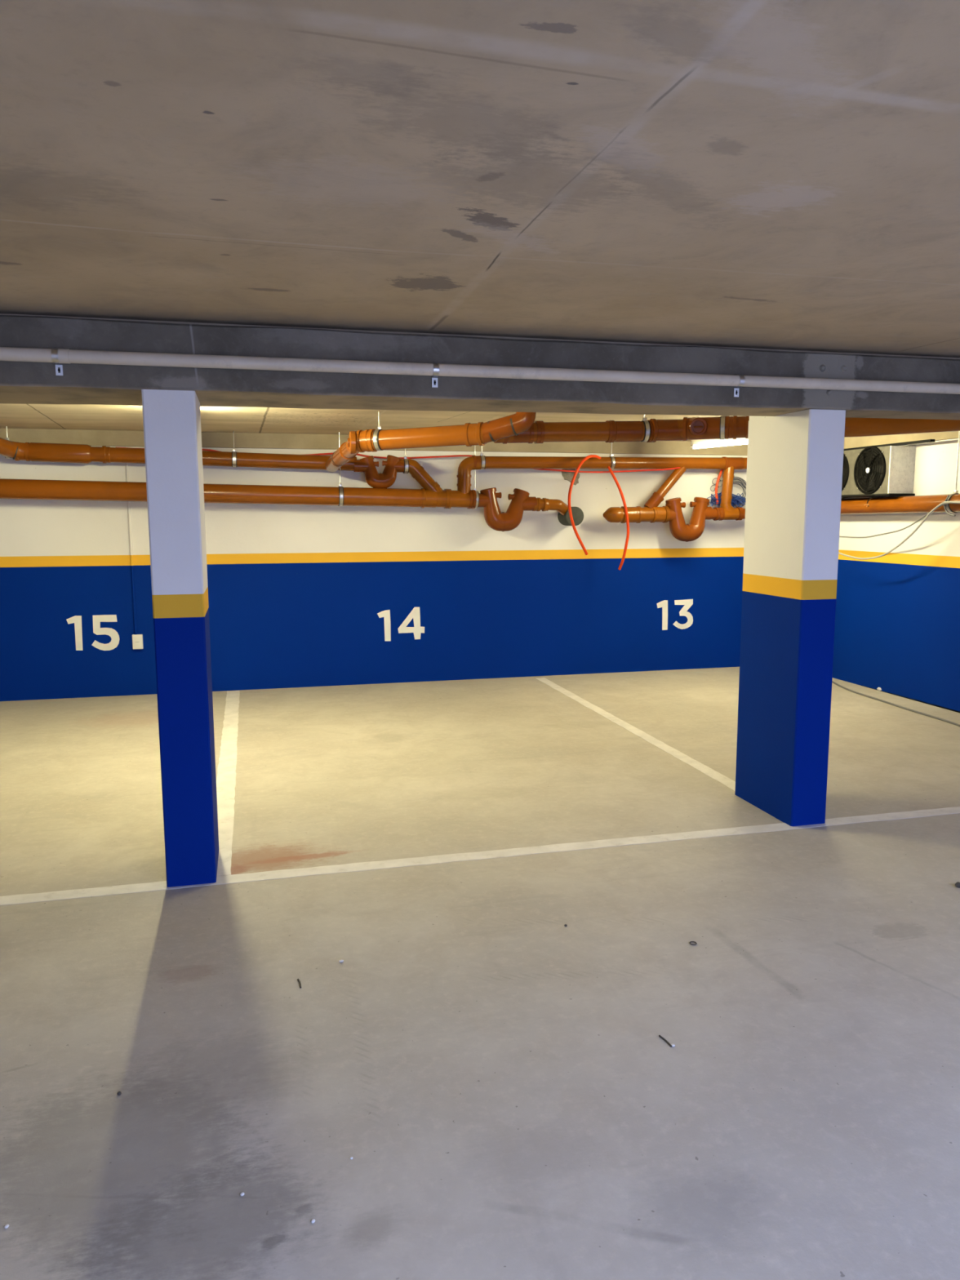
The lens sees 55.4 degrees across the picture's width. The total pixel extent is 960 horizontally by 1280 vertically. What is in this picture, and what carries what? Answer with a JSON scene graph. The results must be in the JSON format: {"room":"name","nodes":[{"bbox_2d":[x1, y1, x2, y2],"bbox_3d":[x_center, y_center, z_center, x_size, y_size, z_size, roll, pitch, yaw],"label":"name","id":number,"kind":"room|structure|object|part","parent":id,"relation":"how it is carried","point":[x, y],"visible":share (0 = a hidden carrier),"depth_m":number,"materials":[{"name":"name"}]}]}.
{"room":"parking garage","nodes":[
{"label":"parking garage","id":0,"kind":"room"},
{"bbox_2d":[0,445,746,701],"bbox_3d":[-2.867,-0.645,7.706,12.604,2.210,0.200,-2,8,-14],"label":"wall","id":1,"kind":"structure","parent":0,"point":[296,593],"depth_m":8.12,"materials":[{"name":"blue paint"}]},
{"bbox_2d":[66,614,119,650],"bbox_3d":[-3.208,-0.057,7.595,0.403,0.299,0.002,-2,8,-14],"label":"painted number","id":2,"kind":"object","parent":1,"relation":"attached to","point":[77,620],"visible":1,"depth_m":7.60,"materials":[{"name":"paint"}]},
{"bbox_2d":[124,446,137,634],"bbox_3d":[-2.886,-0.808,7.564,0.020,1.549,0.021,-2,8,-14],"label":"conduit","id":3,"kind":"object","parent":1,"relation":"attached to","point":[126,464],"visible":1,"depth_m":7.57,"materials":[{"name":"blue paint"}]},
{"bbox_2d":[132,634,143,648],"bbox_3d":[-2.869,0.014,7.672,0.081,0.122,0.036,-2,8,-14],"label":"junction box","id":4,"kind":"object","parent":1,"relation":"attached to","point":[137,639],"visible":1,"depth_m":7.66,"materials":[{"name":"white plastic"}]},
{"bbox_2d":[0,428,747,453],"bbox_3d":[-2.841,-1.650,7.457,12.204,0.106,0.030,-2,8,-14],"label":"pipe","id":5,"kind":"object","parent":1,"relation":"attached to","point":[20,435],"depth_m":7.75,"materials":[{"name":"plastic"}]},
{"bbox_2d":[45,442,747,455],"bbox_3d":[-2.839,-1.588,7.458,12.204,0.018,0.045,-2,8,-14],"label":"trim","id":6,"kind":"structure","parent":1,"relation":"attached to","point":[90,444],"depth_m":8.10,"materials":[{"name":"plastic"}]},
{"bbox_2d":[377,607,424,640],"bbox_3d":[-0.708,-0.143,8.217,0.428,0.301,0.002,-2,8,-14],"label":"painted number","id":7,"kind":"object","parent":1,"relation":"attached to","point":[415,614],"visible":1,"depth_m":8.23,"materials":[{"name":"paint"}]},
{"bbox_2d":[561,468,579,484],"bbox_3d":[0.835,-1.512,8.421,0.178,0.177,0.006,-2,8,-14],"label":"mortar patch","id":8,"kind":"object","parent":1,"relation":"attached to","point":[568,476],"visible":0.66,"depth_m":8.42,"materials":[{"name":"grey concrete"}]},
{"bbox_2d":[557,506,583,525],"bbox_3d":[0.828,-1.130,8.355,0.172,0.172,0.229,-2,8,-14],"label":"mortar patch","id":9,"kind":"object","parent":1,"relation":"attached to","point":[577,513],"visible":0.8,"depth_m":8.25,"materials":[{"name":"grey concrete"}]},
{"bbox_2d":[656,599,693,630],"bbox_3d":[1.888,-0.245,8.862,0.389,0.293,0.002,-2,8,-14],"label":"painted number","id":10,"kind":"object","parent":1,"relation":"attached to","point":[688,603],"visible":1,"depth_m":8.87,"materials":[{"name":"paint"}]},
{"bbox_2d":[706,476,746,506],"bbox_3d":[2.384,-1.404,8.740,0.493,0.309,0.121,-2,8,-14],"label":"cable coil","id":11,"kind":"object","parent":1,"relation":"attached to","point":[737,500],"visible":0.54,"depth_m":8.74,"materials":[{"name":"blue plastic"}]},
{"bbox_2d":[715,469,723,503],"bbox_3d":[2.268,-1.464,8.670,0.087,0.346,0.024,-2,8,-14],"label":"tube","id":12,"kind":"object","parent":11,"relation":"attached to","point":[721,471],"visible":0.93,"depth_m":8.65,"materials":[{"name":"red plastic"}]},
{"bbox_2d":[0,666,959,1279],"bbox_3d":[-1.365,1.326,1.961,12.604,0.150,12.489,-2,8,-14],"label":"floor","id":13,"kind":"structure","parent":0,"point":[505,1096],"depth_m":2.86,"materials":[{"name":"concrete"}]},
{"bbox_2d":[141,389,218,887],"bbox_3d":[-1.233,0.001,3.809,0.193,1.975,0.403,-2,8,-14],"label":"concrete pillar","id":14,"kind":"structure","parent":13,"relation":"on","point":[173,452],"depth_m":3.62,"materials":[{"name":"blue paint"}]},
{"bbox_2d":[216,690,239,875],"bbox_3d":[-1.615,0.716,5.876,0.110,0.002,4.226,-2,8,-14],"label":"painted line","id":15,"kind":"object","parent":13,"relation":"on","point":[226,774],"visible":0.84,"depth_m":5.19,"materials":[{"name":"paint"}]},
{"bbox_2d":[0,806,959,905],"bbox_3d":[-1.766,1.022,3.631,12.054,0.002,0.095,-2,8,-14],"label":"painted line","id":16,"kind":"object","parent":13,"relation":"on","point":[362,866],"visible":0.98,"depth_m":4.04,"materials":[{"name":"paint"}]},
{"bbox_2d":[536,677,735,791],"bbox_3d":[1.004,0.591,6.739,0.093,0.002,3.672,-2,8,-14],"label":"painted line","id":17,"kind":"object","parent":13,"relation":"on","point":[731,784],"visible":0.95,"depth_m":6.17,"materials":[{"name":"paint"}]},
{"bbox_2d":[658,1035,671,1047],"bbox_3d":[0.533,1.151,2.629,0.007,0.005,0.059,-3,8,-23],"label":"twig","id":18,"kind":"object","parent":13,"relation":"on","point":[660,1036],"visible":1,"depth_m":2.63,"materials":[{"name":"brown wood"}]},
{"bbox_2d":[734,408,845,826],"bbox_3d":[1.532,-0.227,4.566,0.190,2.209,0.539,-2,8,-14],"label":"concrete pillar","id":19,"kind":"structure","parent":13,"relation":"on","point":[795,460],"depth_m":4.42,"materials":[{"name":"blue paint"}]},
{"bbox_2d":[0,315,959,419],"bbox_3d":[-1.913,-1.119,3.803,12.200,0.259,1.005,-2,8,-14],"label":"concrete beam","id":20,"kind":"structure","parent":19,"relation":"on","point":[20,382],"depth_m":3.78,"materials":[{"name":"grey concrete"}]},
{"bbox_2d":[51,348,62,375],"bbox_3d":[-1.551,-1.021,3.357,0.026,0.093,0.059,-2,8,-14],"label":"clip","id":21,"kind":"object","parent":20,"relation":"attached to","point":[54,351],"visible":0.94,"depth_m":3.34,"materials":[{"name":"metal"}]},
{"bbox_2d":[431,362,439,387],"bbox_3d":[-0.179,-1.071,3.698,0.026,0.093,0.059,-2,8,-14],"label":"clip","id":22,"kind":"object","parent":20,"relation":"attached to","point":[436,366],"visible":0.95,"depth_m":3.68,"materials":[{"name":"metal"}]},
{"bbox_2d":[0,346,959,394],"bbox_3d":[-1.769,-1.033,3.298,12.134,0.052,0.052,-2,8,-14],"label":"conduit pipe","id":23,"kind":"object","parent":20,"relation":"attached to","point":[6,353],"visible":1,"depth_m":3.69,"materials":[{"name":"plastic"}]},
{"bbox_2d":[733,374,745,396],"bbox_3d":[1.140,-1.119,4.027,0.024,0.093,0.059,-2,8,-14],"label":"clip","id":24,"kind":"object","parent":20,"relation":"attached to","point":[741,376],"visible":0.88,"depth_m":4.01,"materials":[{"name":"metal"}]},
{"bbox_2d":[819,364,825,371],"bbox_3d":[1.551,-1.231,4.142,0.035,0.035,0.016,-2,8,-14],"label":"plug","id":25,"kind":"object","parent":20,"relation":"attached to","point":[822,367],"visible":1,"depth_m":4.14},
{"bbox_2d":[840,365,846,372],"bbox_3d":[1.658,-1.236,4.169,0.033,0.033,0.016,-2,8,-14],"label":"plug","id":26,"kind":"object","parent":20,"relation":"attached to","point":[843,368],"visible":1,"depth_m":4.16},
{"bbox_2d":[831,680,959,726],"bbox_3d":[3.273,0.474,7.506,0.178,0.016,2.869,-1,8,-4],"label":"cable","id":27,"kind":"object","parent":13,"relation":"on","point":[833,682],"visible":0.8,"depth_m":7.16,"materials":[{"name":"grey plastic"}]},
{"bbox_2d":[955,881,959,888],"bbox_3d":[1.940,0.993,3.709,0.030,0.022,0.026,2,8,17],"label":"crumb","id":28,"kind":"object","parent":13,"relation":"on","point":[957,884],"visible":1,"depth_m":3.70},
{"bbox_2d":[0,0,959,441],"bbox_3d":[-1.371,-1.044,1.638,12.604,0.257,12.489,-2,8,-14],"label":"ceiling","id":29,"kind":"structure","parent":0,"point":[757,175],"depth_m":2.03,"materials":[{"name":"concrete"}]},
{"bbox_2d":[4,426,10,458],"bbox_3d":[-3.662,-1.541,7.093,0.042,0.265,0.161,-2,8,-14],"label":"hanger","id":30,"kind":"object","parent":29,"relation":"hanging from","point":[6,437],"visible":0.32,"depth_m":7.08,"materials":[{"name":"metal"}]},
{"bbox_2d":[231,431,236,467],"bbox_3d":[-2.023,-1.579,7.524,0.042,0.315,0.151,-2,8,-14],"label":"hanger","id":31,"kind":"object","parent":29,"relation":"hanging from","point":[233,452],"visible":0.92,"depth_m":7.49,"materials":[{"name":"metal"}]},
{"bbox_2d":[0,437,356,471],"bbox_3d":[-2.385,-1.480,7.096,2.921,0.276,0.821,-2,8,-14],"label":"drain pipe","id":32,"kind":"object","parent":31,"relation":"hanging from","point":[28,451],"visible":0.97,"depth_m":7.28,"materials":[{"name":"plastic"}]},
{"bbox_2d":[353,454,404,488],"bbox_3d":[-0.860,-1.432,7.798,0.427,0.288,0.137,-2,8,-14],"label":"trap","id":33,"kind":"object","parent":32,"relation":"attached to","point":[366,465],"visible":1,"depth_m":7.76,"materials":[{"name":"plastic"}]},
{"bbox_3d":[-1.006,-1.474,7.755,0.126,0.104,0.104,-2,8,-14],"label":"inlet arm","id":34,"kind":"part","parent":33,"relation":"part of","materials":[{"name":"plastic"}]},
{"bbox_3d":[-0.703,-1.487,7.830,0.102,0.104,0.104,-2,8,-14],"label":"outlet arm","id":35,"kind":"part","parent":33,"relation":"part of","materials":[{"name":"plastic"}]},
{"bbox_3d":[-2.023,-1.642,7.516,0.009,0.187,0.009,-2,8,-14],"label":"threaded rod","id":36,"kind":"part","parent":31,"relation":"part of","materials":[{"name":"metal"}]},
{"bbox_2d":[337,432,343,506],"bbox_3d":[-1.179,-1.445,7.710,0.042,0.634,0.191,-2,8,-14],"label":"hanger","id":37,"kind":"object","parent":29,"relation":"hanging from","point":[340,487],"visible":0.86,"depth_m":7.68,"materials":[{"name":"metal"}]},
{"bbox_2d":[0,456,486,508],"bbox_3d":[-2.375,-1.294,7.427,4.996,0.460,0.170,-2,8,-14],"label":"drain pipe","id":38,"kind":"object","parent":37,"relation":"hanging from","point":[431,495],"visible":0.98,"depth_m":7.57,"materials":[{"name":"plastic"}]},
{"bbox_3d":[-1.180,-1.527,7.698,0.009,0.467,0.009,-2,8,-14],"label":"threaded rod","id":39,"kind":"part","parent":37,"relation":"part of","materials":[{"name":"metal"}]},
{"bbox_2d":[372,411,383,450],"bbox_3d":[-0.685,-1.424,6.220,0.043,0.274,0.167,2,8,17],"label":"hanger","id":40,"kind":"object","parent":29,"relation":"hanging from","point":[375,437],"visible":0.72,"depth_m":6.18,"materials":[{"name":"metal"}]},
{"bbox_2d":[324,412,536,472],"bbox_3d":[-0.702,-1.437,6.560,0.780,0.361,2.406,-7,10,-42],"label":"drain pipe","id":41,"kind":"object","parent":40,"relation":"hanging from","point":[480,433],"visible":0.97,"depth_m":6.06,"materials":[{"name":"plastic"}]},
{"bbox_2d":[403,448,408,473],"bbox_3d":[-0.638,-1.604,7.836,0.039,0.355,0.148,-2,8,-14],"label":"hanger","id":42,"kind":"object","parent":29,"relation":"hanging from","point":[406,460],"visible":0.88,"depth_m":7.80,"materials":[{"name":"metal"}]},
{"bbox_2d":[473,445,479,508],"bbox_3d":[-0.044,-1.477,7.993,0.042,0.652,0.179,-2,8,-14],"label":"hanger","id":43,"kind":"object","parent":29,"relation":"hanging from","point":[474,488],"visible":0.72,"depth_m":7.97,"materials":[{"name":"metal"}]},
{"bbox_3d":[-0.045,-1.554,7.983,0.009,0.496,0.009,-2,8,-14],"label":"threaded rod","id":44,"kind":"part","parent":43,"relation":"part of","materials":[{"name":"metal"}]},
{"bbox_2d":[477,487,537,531],"bbox_3d":[0.234,-1.153,8.092,0.528,0.387,0.173,-2,8,-14],"label":"trap","id":45,"kind":"object","parent":43,"relation":"hanging from","point":[521,501],"visible":0.99,"depth_m":8.04,"materials":[{"name":"plastic"}]},
{"bbox_3d":[0.034,-1.226,8.031,0.114,0.124,0.124,-2,8,-14],"label":"inlet arm","id":46,"kind":"part","parent":45,"relation":"part of","materials":[{"name":"plastic"}]},
{"bbox_3d":[0.412,-1.210,8.130,0.160,0.124,0.124,-2,8,-14],"label":"outlet arm","id":47,"kind":"part","parent":45,"relation":"part of","materials":[{"name":"plastic"}]},
{"bbox_2d":[533,497,568,515],"bbox_3d":[0.690,-1.171,8.250,0.514,0.225,0.176,-5,9,-31],"label":"drain pipe","id":48,"kind":"object","parent":45,"relation":"attached to","point":[544,504],"visible":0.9,"depth_m":8.14,"materials":[{"name":"plastic"}]},
{"bbox_2d":[480,445,485,469],"bbox_3d":[0.016,-1.646,7.986,0.039,0.315,0.145,-2,8,-14],"label":"hanger","id":49,"kind":"object","parent":29,"relation":"hanging from","point":[482,457],"visible":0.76,"depth_m":7.95,"materials":[{"name":"metal"}]},
{"bbox_2d":[608,442,615,469],"bbox_3d":[1.188,-1.695,8.277,0.040,0.303,0.140,-2,8,-14],"label":"hanger","id":50,"kind":"object","parent":29,"relation":"hanging from","point":[613,460],"visible":0.75,"depth_m":8.25,"materials":[{"name":"metal"}]},
{"bbox_2d":[471,455,746,508],"bbox_3d":[1.407,-1.417,8.370,3.036,0.532,0.124,-2,8,-14],"label":"drain pipe","id":51,"kind":"object","parent":50,"relation":"hanging from","point":[728,464],"visible":0.87,"depth_m":8.36,"materials":[{"name":"plastic"}]},
{"bbox_2d":[115,446,680,472],"bbox_3d":[-0.313,-1.547,7.934,5.356,0.180,0.227,-2,8,-14],"label":"tube","id":52,"kind":"object","parent":51,"relation":"attached to","point":[208,450],"visible":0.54,"depth_m":8.07,"materials":[{"name":"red plastic"}]},
{"bbox_2d":[607,466,629,569],"bbox_3d":[1.243,-1.091,8.230,0.181,0.930,0.125,-2,8,-14],"label":"tube","id":53,"kind":"object","parent":52,"relation":"hanging from","point":[609,467],"visible":1,"depth_m":8.19,"materials":[{"name":"red plastic"}]},
{"bbox_2d":[568,454,600,555],"bbox_3d":[0.924,-1.191,8.081,0.403,0.883,0.042,-7,10,-40],"label":"tube","id":54,"kind":"object","parent":51,"relation":"hanging from","point":[584,460],"visible":1,"depth_m":7.99,"materials":[{"name":"red plastic"}]},
{"bbox_2d":[603,506,670,523],"bbox_3d":[1.423,-1.150,8.394,0.626,0.157,0.154,-2,8,-14],"label":"drain pipe","id":55,"kind":"object","parent":51,"relation":"attached to","point":[637,514],"visible":0.98,"depth_m":8.34,"materials":[{"name":"plastic"}]},
{"bbox_2d":[711,502,745,520],"bbox_3d":[2.506,-1.217,8.660,0.776,0.173,0.126,-2,8,-14],"label":"drain pipe","id":56,"kind":"object","parent":51,"relation":"attached to","point":[726,511],"visible":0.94,"depth_m":8.57,"materials":[{"name":"plastic"}]},
{"bbox_2d":[665,497,713,542],"bbox_3d":[1.937,-1.123,8.528,0.450,0.415,0.168,-2,8,-14],"label":"trap","id":57,"kind":"object","parent":56,"relation":"attached to","point":[682,531],"visible":0.98,"depth_m":8.48,"materials":[{"name":"plastic"}]},
{"bbox_3d":[1.770,-1.159,8.481,0.096,0.122,0.122,-2,8,-14],"label":"inlet arm","id":58,"kind":"part","parent":57,"relation":"part of","materials":[{"name":"plastic"}]},
{"bbox_3d":[2.101,-1.187,8.561,0.112,0.122,0.122,-2,8,-14],"label":"outlet arm","id":59,"kind":"part","parent":57,"relation":"part of","materials":[{"name":"plastic"}]},
{"bbox_2d":[640,414,650,442],"bbox_3d":[1.149,-1.488,6.396,0.042,0.206,0.170,-1,8,-10],"label":"hanger","id":60,"kind":"object","parent":29,"relation":"hanging from","point":[647,427],"visible":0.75,"depth_m":6.34,"materials":[{"name":"metal"}]},
{"bbox_2d":[690,437,747,448],"bbox_3d":[2.173,-1.637,7.276,0.032,0.151,1.400,-5,9,-29],"label":"lamp","id":61,"kind":"object","parent":29,"relation":"attached to","point":[700,442],"visible":0.3,"depth_m":7.62,"materials":[{"name":"white plastic"}]},
{"bbox_2d":[719,415,725,439],"bbox_3d":[1.677,-1.482,6.312,0.039,0.196,0.182,2,8,17],"label":"hanger","id":62,"kind":"object","parent":29,"relation":"hanging from","point":[722,432],"visible":0.77,"depth_m":6.25,"materials":[{"name":"metal"}]},
{"bbox_2d":[493,415,959,444],"bbox_3d":[2.171,-1.403,5.972,4.166,0.194,0.863,2,8,17],"label":"drain pipe","id":63,"kind":"object","parent":62,"relation":"hanging from","point":[735,427],"visible":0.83,"depth_m":6.25,"materials":[{"name":"plastic"}]},
{"bbox_2d":[945,431,959,513],"bbox_3d":[3.522,-1.290,6.750,0.170,0.704,0.041,-2,8,-14],"label":"hanger","id":64,"kind":"object","parent":29,"relation":"hanging from","point":[947,505],"visible":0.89,"depth_m":6.76,"materials":[{"name":"metal"}]},
{"bbox_3d":[3.522,-1.362,6.740,0.009,0.559,0.009,-2,8,-14],"label":"threaded rod","id":65,"kind":"part","parent":64,"relation":"part of","materials":[{"name":"metal"}]},
{"bbox_2d":[832,438,959,711],"bbox_3d":[4.671,-0.067,3.200,0.200,2.245,12.289,-2,8,-14],"label":"wall","id":66,"kind":"structure","parent":0,"point":[897,630],"depth_m":7.49,"materials":[{"name":"blue paint"}]},
{"bbox_2d":[841,439,934,506],"bbox_3d":[3.239,-1.383,7.804,0.260,0.499,1.820,-2,8,-14],"label":"air conditioning unit","id":67,"kind":"object","parent":66,"relation":"attached to","point":[885,469],"visible":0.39,"depth_m":7.41,"materials":[{"name":"metal"}]},
{"bbox_3d":[3.090,-1.455,7.971,0.010,0.336,0.335,-2,8,-14],"label":"blade","id":68,"kind":"part","parent":67,"relation":"part of","materials":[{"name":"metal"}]},
{"bbox_3d":[3.101,-1.448,7.973,0.012,0.380,1.410,-2,8,-14],"label":"panel","id":69,"kind":"part","parent":67,"relation":"part of","materials":[{"name":"metal"}]},
{"bbox_3d":[3.203,-1.394,7.524,0.010,0.336,0.335,-2,8,-14],"label":"blade","id":70,"kind":"part","parent":67,"relation":"part of","materials":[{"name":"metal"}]},
{"bbox_2d":[841,493,915,497],"bbox_3d":[3.202,-1.257,8.009,0.236,0.016,1.440,-2,8,-14],"label":"drip tray","id":71,"kind":"object","parent":67,"relation":"on","point":[843,495],"depth_m":7.50,"materials":[{"name":"metal"}]},
{"bbox_3d":[3.195,-1.613,7.710,0.040,0.019,1.720,-2,8,-14],"label":"mounting rail","id":72,"kind":"part","parent":67,"relation":"part of","materials":[{"name":"metal"}]},
{"bbox_3d":[3.374,-1.360,7.321,0.230,0.376,0.012,-2,8,-14],"label":"panel","id":73,"kind":"part","parent":67,"relation":"part of","materials":[{"name":"silver metal"}]},
{"bbox_2d":[840,493,959,515],"bbox_3d":[3.467,-1.042,7.008,0.136,0.175,3.452,-2,8,-14],"label":"drain pipe","id":74,"kind":"object","parent":66,"relation":"attached to","point":[913,504],"visible":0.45,"depth_m":7.30,"materials":[{"name":"plastic"}]},
{"bbox_2d":[839,502,954,537],"bbox_3d":[3.316,-0.940,7.256,0.011,0.287,1.803,-2,8,-14],"label":"loose cable","id":75,"kind":"object","parent":74,"relation":"hanging from","point":[947,503],"visible":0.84,"depth_m":7.31,"materials":[{"name":"plastic"}]},
{"bbox_2d":[838,501,959,559],"bbox_3d":[3.297,-0.850,7.222,0.015,0.470,1.785,-2,8,-14],"label":"loose cable","id":76,"kind":"object","parent":74,"relation":"hanging from","point":[944,502],"visible":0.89,"depth_m":7.12,"materials":[{"name":"white plastic"}]},
{"bbox_2d":[943,495,955,516],"bbox_3d":[3.456,-0.988,6.735,0.012,0.155,0.121,-2,8,-14],"label":"clamp","id":77,"kind":"object","parent":74,"relation":"attached to","point":[948,496],"visible":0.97,"depth_m":6.75,"materials":[{"name":"silver metal"}]},
{"bbox_2d":[844,431,959,448],"bbox_3d":[3.518,-1.622,7.129,0.030,0.106,3.709,-2,8,-14],"label":"trim","id":78,"kind":"structure","parent":66,"relation":"attached to","point":[851,442],"depth_m":7.58,"materials":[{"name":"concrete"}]},
{"bbox_2d":[844,435,959,448],"bbox_3d":[3.513,-1.559,7.128,0.045,0.018,3.694,-2,8,-14],"label":"trim","id":79,"kind":"structure","parent":66,"relation":"attached to","point":[956,436],"depth_m":7.05,"materials":[{"name":"concrete"}]},
{"bbox_2d":[860,684,959,712],"bbox_3d":[3.676,0.552,6.887,0.014,0.027,2.500,-2,8,-14],"label":"baseboard","id":80,"kind":"structure","parent":66,"relation":"attached to","point":[860,685],"depth_m":7.33,"materials":[{"name":"paint"}]}
]}

